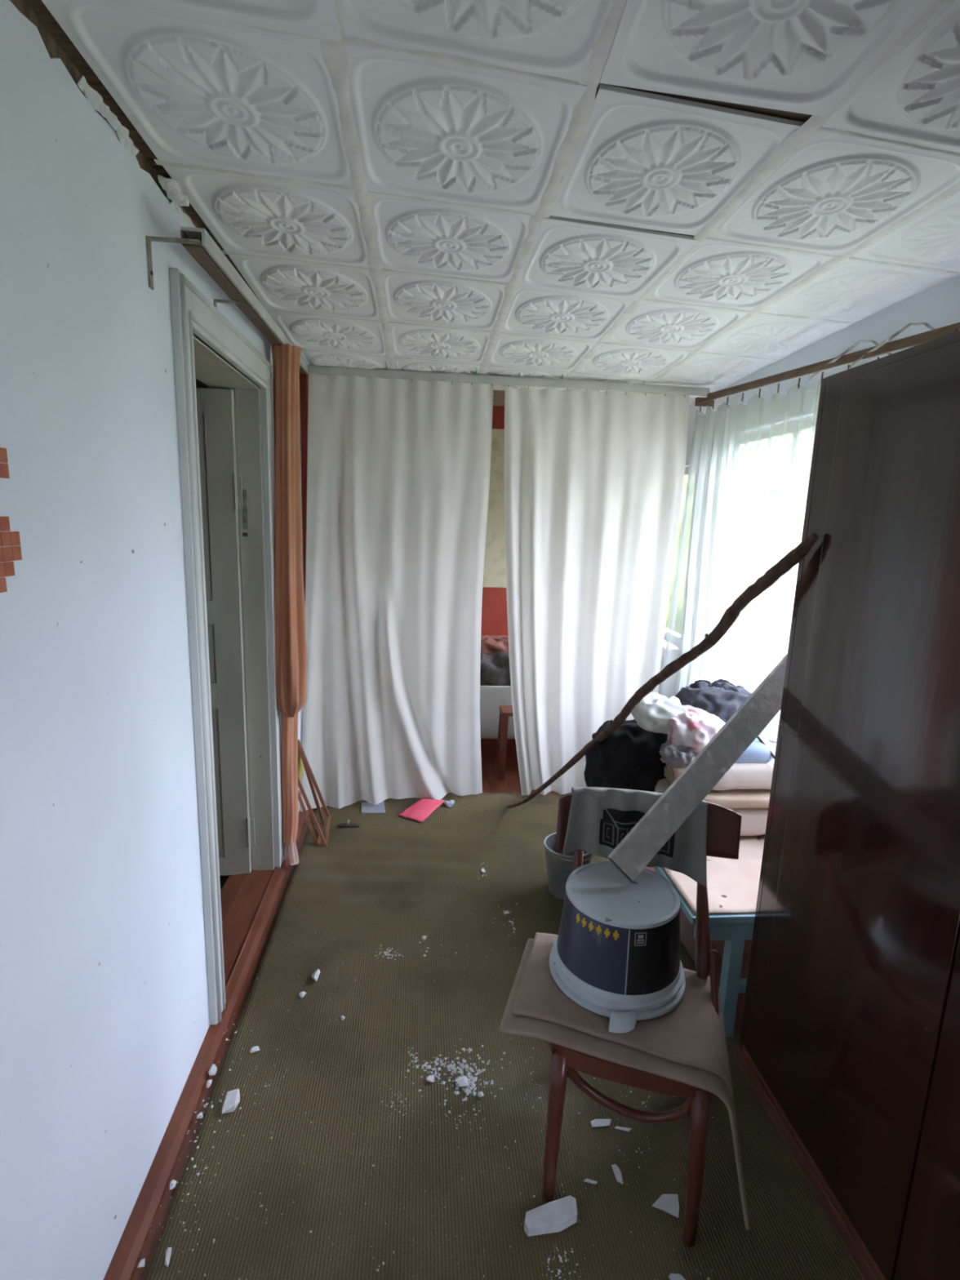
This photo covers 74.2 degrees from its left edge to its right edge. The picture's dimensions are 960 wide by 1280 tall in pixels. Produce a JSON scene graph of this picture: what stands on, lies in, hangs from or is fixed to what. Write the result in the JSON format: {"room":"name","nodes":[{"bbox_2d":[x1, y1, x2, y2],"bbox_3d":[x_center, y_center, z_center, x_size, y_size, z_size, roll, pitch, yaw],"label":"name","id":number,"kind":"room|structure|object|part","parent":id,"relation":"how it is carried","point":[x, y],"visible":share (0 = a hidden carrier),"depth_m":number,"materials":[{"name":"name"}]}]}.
{"room":"abandoned house room","nodes":[
{"label":"abandoned house room","id":0,"kind":"room"},
{"bbox_2d":[0,0,303,1279],"bbox_3d":[-0.861,0.255,1.196,0.120,2.641,7.600,1,11,-5],"label":"wall","id":1,"kind":"structure","parent":0,"point":[104,1019],"depth_m":1.30,"materials":[{"name":"paint"}]},
{"bbox_2d":[0,447,22,592],"bbox_3d":[-0.775,-0.193,1.021,0.004,0.231,0.097,1,11,-5],"label":"decoration","id":2,"kind":"object","parent":1,"relation":"attached to","point":[7,538],"visible":1,"depth_m":1.04,"materials":[{"name":"brick"}]},
{"bbox_2d":[9,0,198,227],"bbox_3d":[-0.824,-1.041,0.952,0.110,0.160,7.600,1,11,-5],"label":"trim","id":3,"kind":"structure","parent":1,"relation":"attached to","point":[54,50],"depth_m":1.20,"materials":[{"name":"wood"}]},
{"bbox_2d":[103,1005,233,1279],"bbox_3d":[-0.678,1.712,-0.041,0.052,0.021,4.600,1,11,-5],"label":"baseboard","id":4,"kind":"structure","parent":1,"relation":"attached to","point":[125,1259],"depth_m":1.68,"materials":[{"name":"red paint"}]},
{"bbox_2d":[145,226,308,1025],"bbox_3d":[-1.283,-0.065,2.667,0.947,2.518,1.929,1,11,-5],"label":"door frame","id":5,"kind":"structure","parent":1,"relation":"in","point":[236,917],"depth_m":2.68,"materials":[{"name":"beige paint"}]},
{"bbox_3d":[-0.816,-0.932,1.569,0.004,0.115,0.022,1,11,-5],"label":"wall plate","id":6,"kind":"part","parent":5,"relation":"part of","materials":[{"name":"metal"}]},
{"bbox_3d":[-0.754,-0.985,1.565,0.125,0.004,0.020,1,11,-5],"label":"arm","id":7,"kind":"part","parent":5,"relation":"part of","materials":[{"name":"metal"}]},
{"bbox_3d":[-0.858,0.138,1.953,0.024,2.320,0.100,1,11,-5],"label":"casing","id":8,"kind":"part","parent":5,"relation":"part of","materials":[{"name":"beige paint"}]},
{"bbox_3d":[-1.379,-0.989,2.590,0.485,0.095,0.014,1,11,-5],"label":"rail","id":9,"kind":"part","parent":5,"relation":"part of","materials":[{"name":"beige paint"}]},
{"bbox_3d":[-1.407,-0.124,2.752,0.485,0.105,0.014,1,11,-5],"label":"rail","id":10,"kind":"part","parent":5,"relation":"part of","materials":[{"name":"beige paint"}]},
{"bbox_3d":[-1.419,0.246,2.822,0.485,0.120,0.014,1,11,-5],"label":"rail","id":11,"kind":"part","parent":5,"relation":"part of","materials":[{"name":"beige paint"}]},
{"bbox_3d":[-0.862,-1.047,2.072,0.004,0.115,0.022,1,11,-5],"label":"wall plate","id":12,"kind":"part","parent":5,"relation":"part of","materials":[{"name":"metal"}]},
{"bbox_3d":[-1.445,1.066,2.977,0.485,0.088,0.014,1,11,-5],"label":"rail","id":13,"kind":"part","parent":5,"relation":"part of","materials":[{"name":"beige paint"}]},
{"bbox_3d":[-0.839,-1.174,2.495,0.127,0.247,1.929,1,11,-5],"label":"door curtain rail","id":14,"kind":"part","parent":5,"relation":"part of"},
{"bbox_3d":[-0.823,-1.101,2.066,0.080,0.004,0.020,1,11,-5],"label":"arm","id":15,"kind":"part","parent":5,"relation":"part of","materials":[{"name":"metal"}]},
{"bbox_3d":[-0.867,-1.033,2.225,0.024,0.120,0.873,1,11,-5],"label":"casing","id":16,"kind":"part","parent":5,"relation":"part of","materials":[{"name":"beige paint"}]},
{"bbox_3d":[-1.008,-0.562,2.724,0.020,0.170,0.005,1,11,-5],"label":"strike plate","id":17,"kind":"part","parent":5,"relation":"part of","materials":[{"name":"metal"}]},
{"bbox_3d":[-0.946,-0.044,2.905,0.024,2.320,0.100,1,11,-5],"label":"casing","id":18,"kind":"part","parent":5,"relation":"part of","materials":[{"name":"beige paint"}]},
{"bbox_2d":[271,343,306,865],"bbox_3d":[-0.879,-0.102,2.951,0.146,2.379,0.223,0,11,-9],"label":"curtain","id":19,"kind":"object","parent":5,"relation":"hanging from","point":[291,651],"visible":0.98,"depth_m":2.87,"materials":[{"name":"fabric"}]},
{"bbox_2d":[279,808,309,871],"bbox_3d":[-1.059,0.919,4.099,0.052,0.021,2.095,1,11,-5],"label":"baseboard","id":20,"kind":"structure","parent":1,"relation":"attached to","point":[302,820],"depth_m":3.45,"materials":[{"name":"red paint"}]},
{"bbox_2d":[297,748,303,788],"bbox_3d":[-1.030,0.697,3.558,0.078,0.299,0.092,3,11,7],"label":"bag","id":21,"kind":"object","parent":1,"relation":"hanging from","point":[300,767],"visible":0.19,"depth_m":3.54,"materials":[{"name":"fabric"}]},
{"bbox_2d":[299,367,308,605],"bbox_3d":[-1.015,-0.278,3.746,0.038,2.506,0.065,1,11,-5],"label":"trim","id":22,"kind":"structure","parent":1,"relation":"attached to","point":[304,378],"depth_m":3.56,"materials":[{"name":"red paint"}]},
{"bbox_2d":[195,377,211,388],"bbox_3d":[-2.235,-0.065,2.389,2.400,2.740,3.300,1,11,-5],"label":"wall","id":23,"kind":"structure","parent":0,"point":[198,384],"depth_m":3.75,"materials":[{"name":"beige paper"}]},
{"bbox_2d":[130,738,751,1279],"bbox_3d":[-0.841,1.507,1.438,5.040,0.134,7.600,1,11,-5],"label":"floor","id":24,"kind":"structure","parent":0,"point":[511,784],"depth_m":2.52,"materials":[{"name":"red paint"}]},
{"bbox_2d":[137,1258,145,1267],"bbox_3d":[-0.774,1.423,1.449,0.016,0.009,0.014,-4,12,-28],"label":"chip","id":25,"kind":"object","parent":24,"relation":"on","point":[142,1262],"visible":1,"depth_m":1.45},
{"bbox_2d":[169,1179,176,1189],"bbox_3d":[-0.785,1.390,1.622,0.017,0.010,0.023,7,12,25],"label":"chip","id":26,"kind":"object","parent":24,"relation":"on","point":[172,1184],"visible":1,"depth_m":1.62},
{"bbox_2d":[196,1111,203,1118],"bbox_3d":[-0.798,1.353,1.806,0.016,0.014,0.014,-4,12,-28],"label":"chip","id":27,"kind":"object","parent":24,"relation":"on","point":[199,1115],"visible":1,"depth_m":1.80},
{"bbox_2d":[206,1079,212,1088],"bbox_3d":[-0.814,1.333,1.906,0.015,0.015,0.025,1,11,-5],"label":"chip","id":28,"kind":"object","parent":24,"relation":"on","point":[209,1082],"visible":1,"depth_m":1.90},
{"bbox_2d":[208,1063,217,1075],"bbox_3d":[-0.821,1.323,1.954,0.025,0.017,0.037,1,11,-5],"label":"chip","id":29,"kind":"object","parent":24,"relation":"on","point":[213,1069],"visible":1,"depth_m":1.95,"materials":[{"name":"paint"}]},
{"bbox_2d":[150,845,715,1279],"bbox_3d":[-0.084,1.258,2.464,1.656,0.018,2.160,1,11,-5],"label":"crumbs","id":30,"kind":"object","parent":24,"relation":"on","point":[470,1082],"visible":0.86,"depth_m":1.95,"materials":[{"name":"paint"}]},
{"bbox_2d":[480,685,515,738],"bbox_3d":[0.349,0.556,4.708,1.508,0.598,0.633,1,11,-5],"label":"bathtub","id":31,"kind":"object","parent":24,"relation":"on","point":[491,697],"visible":0.03,"depth_m":4.38,"materials":[{"name":"white ceramic"}]},
{"bbox_2d":[480,651,511,685],"bbox_3d":[0.125,0.224,4.569,0.721,0.309,0.446,1,11,-5],"label":"clothes","id":32,"kind":"object","parent":31,"relation":"in","point":[495,669],"visible":0.22,"depth_m":4.40,"materials":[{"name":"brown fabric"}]},
{"bbox_2d":[480,635,509,655],"bbox_3d":[0.109,0.046,4.626,0.461,0.155,0.299,1,11,-5],"label":"towel","id":33,"kind":"object","parent":32,"relation":"on","point":[490,645],"visible":0.28,"depth_m":4.51,"materials":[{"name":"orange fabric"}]},
{"bbox_2d":[143,792,864,1279],"bbox_3d":[0.102,1.464,1.403,1.702,0.016,5.378,1,11,-5],"label":"carpet","id":34,"kind":"object","parent":24,"relation":"on","point":[363,892],"visible":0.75,"depth_m":1.81,"materials":[{"name":"carpet"}]},
{"bbox_2d":[164,1247,172,1266],"bbox_3d":[-0.717,1.420,1.460,0.012,0.015,0.039,-2,11,-20],"label":"chip","id":35,"kind":"object","parent":34,"relation":"on","point":[168,1251],"visible":1,"depth_m":1.46,"materials":[{"name":"paint"}]},
{"bbox_2d":[222,1088,239,1113],"bbox_3d":[-0.721,1.339,1.839,0.042,0.034,0.071,1,11,-5],"label":"chip","id":36,"kind":"object","parent":34,"relation":"on","point":[232,1100],"visible":1,"depth_m":1.83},
{"bbox_2d":[249,1045,259,1053],"bbox_3d":[-0.722,1.312,2.033,0.031,0.014,0.023,-3,12,-25],"label":"chip","id":37,"kind":"object","parent":34,"relation":"on","point":[254,1049],"visible":1,"depth_m":2.03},
{"bbox_2d":[298,991,306,997],"bbox_3d":[-0.636,1.269,2.276,0.027,0.014,0.020,-7,14,-38],"label":"chip","id":38,"kind":"object","parent":34,"relation":"on","point":[301,994],"visible":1,"depth_m":2.27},
{"bbox_2d":[297,739,331,847],"bbox_3d":[-0.902,0.826,3.408,0.215,0.515,0.340,1,11,-5],"label":"folding stand","id":39,"kind":"object","parent":34,"relation":"on","point":[311,779],"visible":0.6,"depth_m":3.45,"materials":[{"name":"wood"}]},
{"bbox_2d":[311,968,320,981],"bbox_3d":[-0.610,1.245,2.356,0.028,0.034,0.054,1,11,-5],"label":"chip","id":40,"kind":"object","parent":34,"relation":"on","point":[315,975],"visible":1,"depth_m":2.35,"materials":[{"name":"paint"}]},
{"bbox_2d":[337,820,359,827],"bbox_3d":[-0.724,1.000,3.473,0.122,0.105,0.151,1,11,-5],"label":"brush","id":41,"kind":"object","parent":34,"relation":"on","point":[347,824],"visible":1,"depth_m":3.52,"materials":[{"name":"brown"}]},
{"bbox_2d":[361,801,385,813],"bbox_3d":[-0.632,0.994,3.753,0.137,0.007,0.150,0,11,-12],"label":"card","id":42,"kind":"object","parent":34,"relation":"on","point":[366,807],"visible":0.93,"depth_m":3.74,"materials":[{"name":"grey paper"}]},
{"bbox_2d":[398,797,444,822],"bbox_3d":[-0.340,0.986,3.726,0.161,0.049,0.244,8,12,30],"label":"packet","id":43,"kind":"object","parent":34,"relation":"on","point":[422,809],"visible":1,"depth_m":3.69,"materials":[{"name":"paper"}]},
{"bbox_2d":[426,1075,434,1082],"bbox_3d":[-0.151,1.347,1.946,0.020,0.014,0.021,10,13,37],"label":"chip","id":44,"kind":"object","parent":34,"relation":"on","point":[430,1078],"visible":1,"depth_m":1.94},
{"bbox_2d":[444,800,454,807],"bbox_3d":[-0.184,0.982,3.827,0.064,0.034,0.062,1,11,-5],"label":"scrap","id":45,"kind":"object","parent":34,"relation":"on","point":[450,803],"visible":0.98,"depth_m":3.81,"materials":[{"name":"grey paper"}]},
{"bbox_2d":[455,1075,469,1087],"bbox_3d":[-0.055,1.348,1.935,0.038,0.023,0.038,-3,12,-23],"label":"chip","id":46,"kind":"object","parent":34,"relation":"on","point":[461,1082],"visible":1,"depth_m":1.93,"materials":[{"name":"paint"}]},
{"bbox_2d":[478,1091,484,1097],"bbox_3d":[0.003,1.361,1.900,0.018,0.014,0.018,1,11,-5],"label":"chip","id":47,"kind":"object","parent":34,"relation":"on","point":[481,1094],"visible":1,"depth_m":1.90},
{"bbox_2d":[524,1195,577,1236],"bbox_3d":[0.177,1.424,1.564,0.145,0.025,0.054,-2,11,-18],"label":"foam block","id":48,"kind":"object","parent":34,"relation":"on","point":[554,1216],"visible":1,"depth_m":1.55,"materials":[{"name":"plastic"}]},
{"bbox_2d":[543,832,594,899],"bbox_3d":[0.410,1.062,2.934,0.233,0.247,0.282,1,11,-5],"label":"pail","id":49,"kind":"object","parent":34,"relation":"on","point":[559,867],"visible":0.5,"depth_m":2.89,"materials":[{"name":"grey plastic"}]},
{"bbox_3d":[0.418,0.963,2.857,0.233,0.024,0.167,1,11,-5],"label":"handle","id":50,"kind":"part","parent":49,"relation":"part of","materials":[{"name":"metal"}]},
{"bbox_2d":[583,1178,597,1184],"bbox_3d":[0.290,1.420,1.665,0.036,0.003,0.008,4,11,12],"label":"flake","id":51,"kind":"object","parent":34,"relation":"on","point":[588,1180],"visible":1,"depth_m":1.66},
{"bbox_2d":[590,1119,611,1128],"bbox_3d":[0.350,1.390,1.827,0.062,0.004,0.024,1,11,-5],"label":"flake","id":52,"kind":"object","parent":34,"relation":"on","point":[596,1122],"visible":1,"depth_m":1.82,"materials":[{"name":"paint"}]},
{"bbox_2d":[611,1164,622,1184],"bbox_3d":[0.366,1.418,1.685,0.020,0.003,0.052,1,11,-5],"label":"flake","id":53,"kind":"object","parent":34,"relation":"on","point":[617,1172],"visible":1,"depth_m":1.69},
{"bbox_2d":[614,1125,631,1131],"bbox_3d":[0.409,1.396,1.812,0.049,0.002,0.011,3,11,7],"label":"flake","id":54,"kind":"object","parent":34,"relation":"on","point":[626,1129],"visible":1,"depth_m":1.81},
{"bbox_2d":[542,793,742,1247],"bbox_3d":[0.434,0.944,1.760,0.521,0.928,0.588,5,11,15],"label":"wooden chair","id":55,"kind":"object","parent":34,"relation":"on","point":[723,824],"visible":0.42,"depth_m":1.56,"materials":[{"name":"wood"}]},
{"bbox_3d":[0.190,1.219,1.598,0.050,0.426,0.048,1,11,-5],"label":"leg","id":56,"kind":"part","parent":55,"relation":"part of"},
{"bbox_3d":[0.291,0.726,1.887,0.044,0.430,0.166,3,11,6],"label":"post","id":57,"kind":"part","parent":55,"relation":"part of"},
{"bbox_2d":[498,932,749,1230],"bbox_3d":[0.380,1.106,1.689,0.648,0.334,0.388,6,11,20],"label":"cover","id":58,"kind":"object","parent":55,"relation":"on","point":[686,1044],"visible":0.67,"depth_m":1.57,"materials":[{"name":"fabric"}]},
{"bbox_2d":[549,861,685,1033],"bbox_3d":[0.384,0.830,1.744,0.370,0.308,0.384,-3,12,-26],"label":"paint bucket","id":59,"kind":"object","parent":58,"relation":"on","point":[615,953],"visible":0.89,"depth_m":1.62,"materials":[{"name":"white plastic"}]},
{"bbox_2d":[576,913,580,922],"bbox_3d":[0.254,0.722,1.647,0.002,0.025,0.014,-5,13,-31],"label":"print","id":60,"kind":"object","parent":59,"relation":"attached to","point":[578,915],"depth_m":1.65,"materials":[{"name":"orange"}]},
{"bbox_2d":[582,917,586,927],"bbox_3d":[0.267,0.726,1.630,0.002,0.025,0.014,-7,14,-39],"label":"print","id":61,"kind":"object","parent":59,"relation":"attached to","point":[584,919],"depth_m":1.63,"materials":[{"name":"yellow"}]},
{"bbox_2d":[588,921,593,931],"bbox_3d":[0.282,0.729,1.615,0.014,0.025,0.002,11,14,41],"label":"print","id":62,"kind":"object","parent":59,"relation":"attached to","point":[590,923],"depth_m":1.62,"materials":[{"name":"yellow"}]},
{"bbox_2d":[595,924,601,934],"bbox_3d":[0.300,0.732,1.602,0.014,0.025,0.002,9,13,33],"label":"print","id":63,"kind":"object","parent":59,"relation":"attached to","point":[598,927],"depth_m":1.60,"materials":[{"name":"yellow"}]},
{"bbox_2d":[604,928,609,937],"bbox_3d":[0.319,0.735,1.591,0.014,0.025,0.002,7,12,25],"label":"print","id":64,"kind":"object","parent":59,"relation":"attached to","point":[606,931],"depth_m":1.59,"materials":[{"name":"yellow"}]},
{"bbox_2d":[613,930,618,940],"bbox_3d":[0.339,0.737,1.583,0.014,0.025,0.002,5,11,17],"label":"print","id":65,"kind":"object","parent":59,"relation":"attached to","point":[615,933],"depth_m":1.58,"materials":[{"name":"yellow"}]},
{"bbox_2d":[607,653,787,880],"bbox_3d":[0.705,0.330,1.855,0.756,0.635,0.070,-4,12,-27],"label":"plank","id":66,"kind":"object","parent":59,"relation":"on","point":[642,842],"visible":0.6,"depth_m":1.82,"materials":[{"name":"wood"}]},
{"bbox_3d":[0.406,0.990,1.682,0.425,0.047,0.410,5,11,16],"label":"seat","id":67,"kind":"part","parent":55,"relation":"part of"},
{"bbox_2d":[562,786,708,886],"bbox_3d":[0.454,0.569,1.882,0.425,0.278,0.103,2,11,0],"label":"cloth","id":68,"kind":"object","parent":55,"relation":"on","point":[599,819],"visible":0.63,"depth_m":1.86,"materials":[{"name":"grey"}]},
{"bbox_3d":[0.493,0.544,1.874,0.532,0.180,0.071,2,11,2],"label":"backrest","id":69,"kind":"part","parent":55,"relation":"part of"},
{"bbox_3d":[0.510,1.246,1.509,0.044,0.426,0.053,1,11,-5],"label":"leg","id":70,"kind":"part","parent":55,"relation":"part of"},
{"bbox_3d":[0.649,0.746,1.837,0.043,0.430,0.258,4,11,13],"label":"post","id":71,"kind":"part","parent":55,"relation":"part of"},
{"bbox_2d":[506,533,818,808],"bbox_3d":[0.527,0.363,2.737,0.044,1.682,1.980,-2,11,-20],"label":"branch","id":72,"kind":"object","parent":34,"relation":"on","point":[796,555],"visible":0.95,"depth_m":2.08,"materials":[{"name":"brown plant"}]},
{"bbox_2d":[652,1194,679,1217],"bbox_3d":[0.477,1.433,1.622,0.064,0.004,0.057,7,12,24],"label":"flake","id":73,"kind":"object","parent":34,"relation":"on","point":[668,1203],"visible":1,"depth_m":1.61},
{"bbox_2d":[668,1273,685,1279],"bbox_3d":[0.453,1.464,1.457,0.037,0.004,0.017,1,11,-5],"label":"flake","id":74,"kind":"object","parent":34,"relation":"on","point":[673,1276],"visible":1,"depth_m":1.46,"materials":[{"name":"paint"}]},
{"bbox_2d":[495,706,513,780],"bbox_3d":[0.293,0.696,4.301,0.350,0.473,0.160,1,11,-5],"label":"stool","id":75,"kind":"object","parent":24,"relation":"on","point":[504,711],"visible":0.48,"depth_m":4.23,"materials":[{"name":"brown paint"}]},
{"bbox_3d":[0.143,0.695,4.343,0.060,0.448,0.035,1,11,-5],"label":"leg","id":76,"kind":"part","parent":75,"relation":"part of","materials":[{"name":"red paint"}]},
{"bbox_3d":[0.153,0.715,4.240,0.060,0.449,0.055,1,11,-5],"label":"leg","id":77,"kind":"part","parent":75,"relation":"part of","materials":[{"name":"red paint"}]},
{"bbox_3d":[0.305,0.477,4.260,0.335,0.025,0.160,1,11,-5],"label":"seat","id":78,"kind":"part","parent":75,"relation":"part of","materials":[{"name":"red paint"}]},
{"bbox_2d":[653,866,755,1036],"bbox_3d":[1.015,1.032,2.625,0.775,0.472,1.035,1,11,-5],"label":"table","id":79,"kind":"object","parent":24,"relation":"on","point":[734,929],"visible":0.16,"depth_m":2.10,"materials":[{"name":"paint"}]},
{"bbox_2d":[662,835,764,915],"bbox_3d":[1.021,0.796,2.567,0.745,0.014,0.985,1,11,-5],"label":"tabletop","id":80,"kind":"object","parent":79,"relation":"on","point":[732,884],"visible":0.13,"depth_m":2.23,"materials":[{"name":"fabric"}]},
{"bbox_2d":[583,719,668,791],"bbox_3d":[0.675,0.537,2.852,0.418,0.372,0.273,-1,11,-17],"label":"bag","id":81,"kind":"object","parent":80,"relation":"on","point":[629,757],"visible":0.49,"depth_m":2.74,"materials":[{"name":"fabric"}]},
{"bbox_2d":[654,777,768,835],"bbox_3d":[1.076,0.679,2.764,0.643,0.153,0.532,1,11,-5],"label":"folded blanket","id":82,"kind":"object","parent":80,"relation":"on","point":[753,820],"visible":0.02,"depth_m":2.51,"materials":[{"name":"fabric"}]},
{"bbox_2d":[663,764,770,808],"bbox_3d":[1.100,0.590,2.739,0.601,0.067,0.546,1,11,-5],"label":"folded blanket","id":83,"kind":"object","parent":82,"relation":"on","point":[731,798],"visible":0.06,"depth_m":2.48,"materials":[{"name":"fabric"}]},
{"bbox_2d":[667,734,776,790],"bbox_3d":[1.125,0.492,2.743,0.597,0.146,0.545,1,11,-5],"label":"folded blanket","id":84,"kind":"object","parent":83,"relation":"on","point":[740,775],"visible":0.1,"depth_m":2.47,"materials":[{"name":"fabric"}]},
{"bbox_2d":[666,765,685,779],"bbox_3d":[0.875,0.506,2.567,0.281,0.086,0.082,-2,11,-21],"label":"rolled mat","id":85,"kind":"object","parent":84,"relation":"on","point":[674,773],"visible":0.09,"depth_m":2.49,"materials":[{"name":"fabric"}]},
{"bbox_2d":[658,739,695,768],"bbox_3d":[0.778,0.450,2.507,0.139,0.105,0.137,1,11,-5],"label":"rag","id":86,"kind":"object","parent":85,"relation":"on","point":[674,756],"visible":0.86,"depth_m":2.47,"materials":[{"name":"fabric"}]},
{"bbox_2d":[666,706,724,752],"bbox_3d":[0.877,0.368,2.565,0.293,0.188,0.229,1,11,-5],"label":"garment","id":87,"kind":"object","parent":84,"relation":"on","point":[695,728],"visible":0.62,"depth_m":2.49,"materials":[{"name":"fabric"}]},
{"bbox_2d":[631,692,691,733],"bbox_3d":[0.770,0.310,2.644,0.275,0.152,0.274,1,11,-5],"label":"garment","id":88,"kind":"object","parent":87,"relation":"on","point":[652,713],"visible":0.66,"depth_m":2.56,"materials":[{"name":"fabric"}]},
{"bbox_2d":[675,680,751,723],"bbox_3d":[1.046,0.294,2.792,0.384,0.208,0.320,1,11,-5],"label":"sweater","id":89,"kind":"object","parent":84,"relation":"on","point":[721,700],"visible":0.48,"depth_m":2.69,"materials":[{"name":"fabric"}]},
{"bbox_2d":[688,679,735,687],"bbox_3d":[1.054,0.245,2.863,0.230,0.130,0.212,1,11,-5],"label":"cloth","id":90,"kind":"object","parent":89,"relation":"on","point":[721,681],"visible":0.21,"depth_m":2.88,"materials":[{"name":"fabric"}]},
{"bbox_2d":[734,735,775,763],"bbox_3d":[1.053,0.439,2.574,0.256,0.106,0.207,1,11,-5],"label":"pillow","id":91,"kind":"object","parent":84,"relation":"on","point":[757,752],"visible":0.35,"depth_m":2.48,"materials":[{"name":"fabric"}]},
{"bbox_2d":[756,735,774,759],"bbox_3d":[1.131,0.427,2.496,0.113,0.104,0.012,12,15,43],"label":"batten","id":92,"kind":"object","parent":84,"relation":"on","point":[758,737],"visible":0.3,"depth_m":2.50,"materials":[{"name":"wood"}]},
{"bbox_2d":[758,710,780,742],"bbox_3d":[1.253,0.371,2.803,0.271,0.204,0.268,1,11,-5],"label":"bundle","id":93,"kind":"object","parent":84,"relation":"on","point":[770,732],"visible":0.07,"depth_m":2.68,"materials":[{"name":"fabric"}]},
{"bbox_3d":[0.843,1.133,2.138,0.045,0.444,0.045,1,11,-5],"label":"leg","id":94,"kind":"part","parent":79,"relation":"part of","materials":[{"name":"teal paint"}]},
{"bbox_2d":[734,330,959,1279],"bbox_3d":[1.254,0.468,1.241,0.655,2.100,1.386,1,11,-5],"label":"wardrobe","id":95,"kind":"object","parent":24,"relation":"on","point":[849,1043],"visible":1,"depth_m":1.47,"materials":[{"name":"brown wood"}]},
{"bbox_3d":[1.199,0.341,1.908,0.643,2.100,0.022,1,11,-5],"label":"panel","id":96,"kind":"part","parent":95,"relation":"part of","materials":[{"name":"brown wood"}]},
{"bbox_3d":[0.907,1.473,1.401,0.022,0.045,1.386,1,11,-5],"label":"plinth rail","id":97,"kind":"part","parent":95,"relation":"part of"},
{"bbox_3d":[1.223,1.446,1.425,0.631,0.020,1.342,1,11,-5],"label":"panel","id":98,"kind":"part","parent":95,"relation":"part of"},
{"bbox_3d":[1.293,-0.553,1.049,0.643,0.020,1.342,1,11,-5],"label":"panel","id":99,"kind":"part","parent":95,"relation":"part of","materials":[{"name":"brown wood"}]},
{"bbox_2d":[25,0,959,406],"bbox_3d":[0.443,-1.079,1.112,2.660,0.165,7.700,1,11,-5],"label":"ceiling","id":100,"kind":"structure","parent":0,"point":[700,193],"depth_m":1.50,"materials":[{"name":"white plastic"}]},
{"bbox_2d":[77,75,195,227],"bbox_3d":[-0.857,-1.279,2.304,0.057,0.056,2.200,1,11,-5],"label":"peeling ceiling edge","id":101,"kind":"object","parent":100,"relation":"attached to","point":[172,187],"visible":0.66,"depth_m":1.43,"materials":[{"name":"white paint"}]},
{"bbox_2d":[302,364,715,399],"bbox_3d":[0.194,-1.434,3.553,2.314,0.079,0.068,1,11,-5],"label":"rail","id":102,"kind":"object","parent":100,"relation":"attached to","point":[322,370],"visible":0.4,"depth_m":3.52,"materials":[{"name":"grey paint"}]},
{"bbox_2d":[300,373,493,811],"bbox_3d":[-0.475,-0.222,3.604,1.072,2.458,0.233,1,11,-5],"label":"curtain","id":103,"kind":"object","parent":102,"relation":"hanging from","point":[398,469],"visible":0.99,"depth_m":3.65,"materials":[{"name":"fabric"}]},
{"bbox_2d":[504,385,688,795],"bbox_3d":[0.641,-0.223,3.791,1.083,2.438,0.112,1,11,-5],"label":"curtain","id":104,"kind":"object","parent":102,"relation":"hanging from","point":[594,480],"visible":0.93,"depth_m":3.75,"materials":[{"name":"fabric"}]},
{"bbox_2d":[480,405,508,636],"bbox_3d":[0.059,-0.496,5.071,2.420,2.740,0.104,1,11,-5],"label":"wall","id":105,"kind":"structure","parent":0,"point":[494,605],"depth_m":4.98,"materials":[{"name":"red paint"}]},
{"bbox_2d":[657,275,959,694],"bbox_3d":[1.664,0.232,1.486,0.120,2.740,7.720,1,11,-5],"label":"wall","id":106,"kind":"structure","parent":0,"point":[938,306],"depth_m":3.15,"materials":[{"name":"paint"}]},
{"bbox_2d":[662,466,689,650],"bbox_3d":[1.322,-0.588,4.507,0.185,1.230,0.780,1,11,-5],"label":"window","id":107,"kind":"structure","parent":106,"relation":"in","point":[676,636],"depth_m":4.37,"materials":[{"name":"glass"}]},
{"bbox_3d":[1.278,0.001,4.616,0.135,0.030,0.780,1,11,-5],"label":"sill","id":108,"kind":"part","parent":107,"relation":"part of","materials":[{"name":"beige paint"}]},
{"bbox_2d":[715,415,813,679],"bbox_3d":[1.473,-0.252,2.858,0.185,1.510,1.900,1,11,-5],"label":"window","id":109,"kind":"structure","parent":106,"relation":"in","point":[782,587],"depth_m":3.20,"materials":[{"name":"glass"}]},
{"bbox_2d":[694,322,959,406],"bbox_3d":[1.391,-1.170,2.794,0.165,0.149,1.758,0,11,-10],"label":"curtain rod","id":110,"kind":"object","parent":106,"relation":"attached to","point":[884,348],"visible":0.91,"depth_m":2.46,"materials":[{"name":"brown wood"}]},
{"bbox_2d":[660,356,879,698],"bbox_3d":[1.337,-0.300,2.989,0.153,1.822,1.772,0,11,-10],"label":"curtain","id":111,"kind":"object","parent":110,"relation":"hanging from","point":[791,437],"visible":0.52,"depth_m":3.12,"materials":[{"name":"white fabric"}]},
{"label":"outside","id":112,"kind":"structure","parent":0,"visible":0},
{"bbox_2d":[676,632,769,692],"bbox_3d":[19.783,0.450,13.152,38.120,0.100,38.000,1,11,-5],"label":"lawn","id":113,"kind":"structure","parent":112,"point":[731,659],"depth_m":11.24,"materials":[{"name":"white"}]},
{"bbox_2d":[665,440,770,636],"bbox_3d":[5.114,-2.414,13.828,4.866,5.507,4.950,1,11,-5],"label":"bush","id":114,"kind":"object","parent":113,"relation":"on","point":[677,624],"visible":0.02,"depth_m":12.38,"materials":[{"name":"green plant"}]},
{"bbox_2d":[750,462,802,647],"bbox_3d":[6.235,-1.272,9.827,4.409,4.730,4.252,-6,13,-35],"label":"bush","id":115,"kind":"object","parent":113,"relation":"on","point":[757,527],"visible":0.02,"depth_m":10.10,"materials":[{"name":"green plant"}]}
]}

